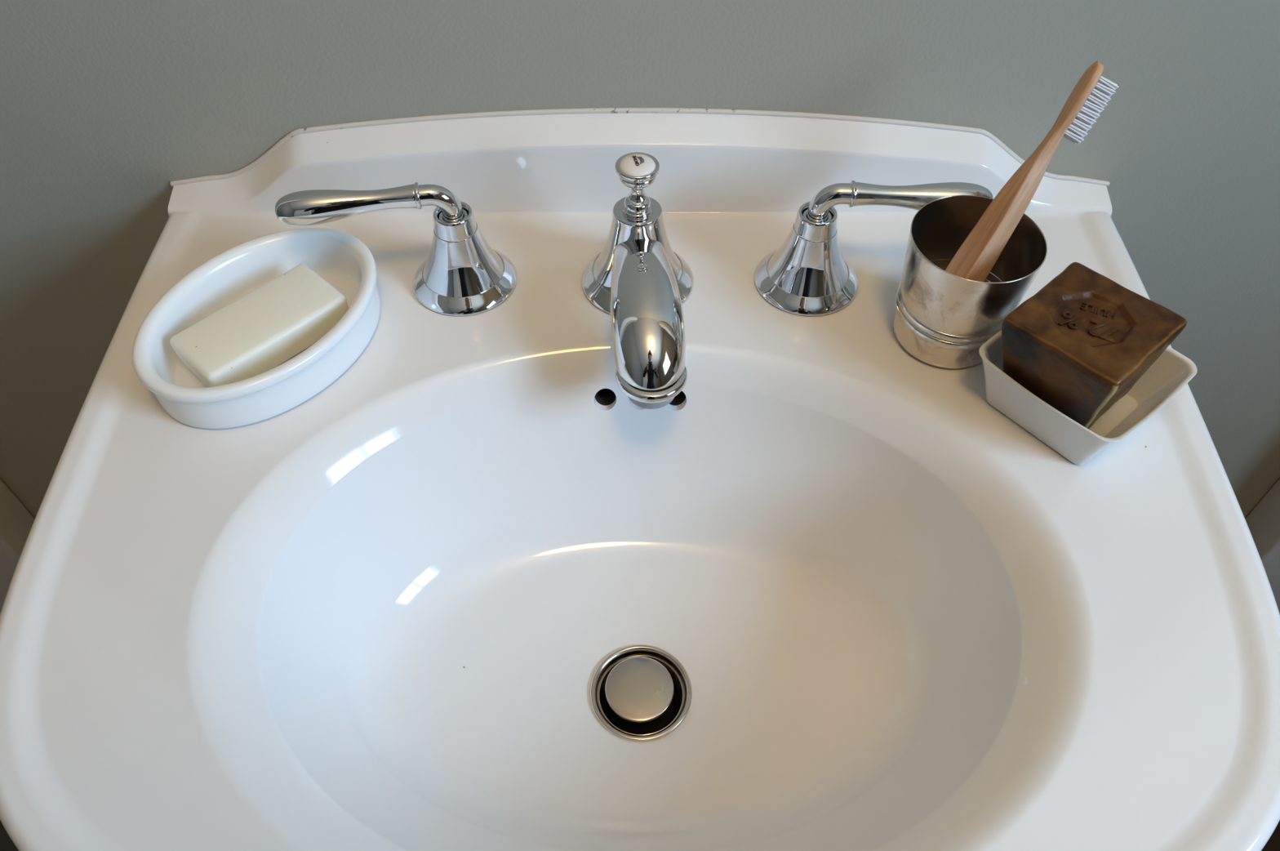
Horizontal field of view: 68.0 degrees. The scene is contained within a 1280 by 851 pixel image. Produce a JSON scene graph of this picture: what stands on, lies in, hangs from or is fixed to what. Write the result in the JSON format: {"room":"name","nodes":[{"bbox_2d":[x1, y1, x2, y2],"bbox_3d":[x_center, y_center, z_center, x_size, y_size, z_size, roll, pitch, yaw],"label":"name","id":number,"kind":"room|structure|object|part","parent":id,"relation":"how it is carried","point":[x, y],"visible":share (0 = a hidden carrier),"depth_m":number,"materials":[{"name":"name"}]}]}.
{"room":"bathroom","nodes":[
{"label":"bathroom","id":0,"kind":"room"},
{"bbox_2d":[0,0,1279,518],"bbox_3d":[0.000,-0.413,0.374,2.500,2.400,0.100,0,50,0],"label":"wall","id":1,"kind":"structure","parent":0,"point":[104,104],"depth_m":0.56,"materials":[{"name":"grey paint"}]},
{"bbox_2d":[0,478,35,613],"bbox_3d":[-0.653,-0.246,0.462,0.173,2.050,0.044,0,50,0],"label":"trim","id":2,"kind":"structure","parent":1,"relation":"attached to","point":[16,522],"depth_m":0.86,"materials":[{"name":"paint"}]},
{"bbox_2d":[0,107,1279,850],"bbox_3d":[0.000,0.062,0.496,0.597,0.219,0.472,0,50,0],"label":"washbasin","id":3,"kind":"object","parent":1,"relation":"attached to","point":[468,591],"visible":0.92,"depth_m":0.49,"materials":[{"name":"ceramic"}]},
{"bbox_2d":[132,227,380,428],"bbox_3d":[-0.201,-0.054,0.510,0.106,0.030,0.141,26,55,20],"label":"soap dish","id":4,"kind":"object","parent":3,"relation":"on","point":[340,258],"visible":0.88,"depth_m":0.50,"materials":[{"name":"white glazed ceramic"}]},
{"bbox_2d":[169,263,348,386],"bbox_3d":[-0.201,-0.051,0.506,0.042,0.020,0.083,36,60,26],"label":"soap bar","id":5,"kind":"object","parent":4,"relation":"in","point":[251,335],"visible":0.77,"depth_m":0.50,"materials":[{"name":"white wax"}]},
{"bbox_2d":[275,182,516,315],"bbox_3d":[-0.132,-0.107,0.529,0.120,0.069,0.060,0,50,0],"label":"tap","id":6,"kind":"object","parent":3,"relation":"on","point":[461,274],"visible":1,"depth_m":0.52,"materials":[{"name":"silver metal"}]},
{"bbox_2d":[581,151,693,408],"bbox_3d":[0.007,-0.083,0.500,0.066,0.082,0.142,-10,51,-9],"label":"faucet","id":7,"kind":"object","parent":3,"relation":"on","point":[637,278],"visible":1,"depth_m":0.49,"materials":[{"name":"silver metal"}]},
{"bbox_3d":[-0.001,-0.123,0.510,0.016,0.018,0.016,0,50,0],"label":"lift rod","id":8,"kind":"part","parent":7,"relation":"part of","materials":[{"name":"silver metal"}]},
{"bbox_3d":[-0.001,-0.132,0.499,0.023,0.012,0.023,0,50,0],"label":"lift knob","id":9,"kind":"part","parent":7,"relation":"part of","materials":[{"name":"silver metal"}]},
{"bbox_3d":[0.003,-0.064,0.501,0.038,0.041,0.114,-3,50,-3],"label":"spout arm","id":10,"kind":"part","parent":7,"relation":"part of","materials":[{"name":"silver metal"}]},
{"bbox_2d":[754,180,993,315],"bbox_3d":[0.128,-0.107,0.529,0.121,0.069,0.060,0,50,0],"label":"tap","id":11,"kind":"object","parent":3,"relation":"on","point":[809,274],"visible":0.99,"depth_m":0.53,"materials":[{"name":"silver metal"}]},
{"bbox_2d":[893,195,1047,368],"bbox_3d":[0.168,-0.072,0.498,0.066,0.070,0.066,-1,50,-1],"label":"cup","id":12,"kind":"object","parent":3,"relation":"on","point":[942,318],"visible":0.91,"depth_m":0.49,"materials":[{"name":"silver metal"}]},
{"bbox_2d":[945,61,1119,281],"bbox_3d":[0.188,-0.108,0.481,0.105,0.127,0.019,-33,57,-24],"label":"toothbrush","id":13,"kind":"object","parent":12,"relation":"in","point":[978,254],"visible":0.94,"depth_m":0.47,"materials":[{"name":"brown wood"}]},
{"bbox_2d":[978,329,1197,464],"bbox_3d":[0.220,-0.021,0.480,0.081,0.034,0.081,-32,57,-24],"label":"square dish","id":14,"kind":"object","parent":3,"relation":"on","point":[1170,373],"visible":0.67,"depth_m":0.47,"materials":[{"name":"white ceramic"}]},
{"bbox_2d":[1001,262,1186,429],"bbox_3d":[0.211,-0.033,0.459,0.060,0.056,0.060,-34,58,-25],"label":"soap bar","id":15,"kind":"object","parent":14,"relation":"in","point":[1080,344],"visible":0.98,"depth_m":0.44,"materials":[{"name":"brown wax"}]},
{"bbox_2d":[1244,478,1279,613],"bbox_3d":[0.653,-0.246,0.462,0.173,2.050,0.044,0,50,0],"label":"trim","id":16,"kind":"structure","parent":1,"relation":"attached to","point":[1263,522],"depth_m":0.86,"materials":[{"name":"paint"}]},
{"bbox_2d":[0,820,1279,850],"bbox_3d":[0.075,1.355,0.509,2.650,0.080,2.636,0,50,0],"label":"floor","id":17,"kind":"structure","parent":0,"point":[6,843],"depth_m":1.17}
]}

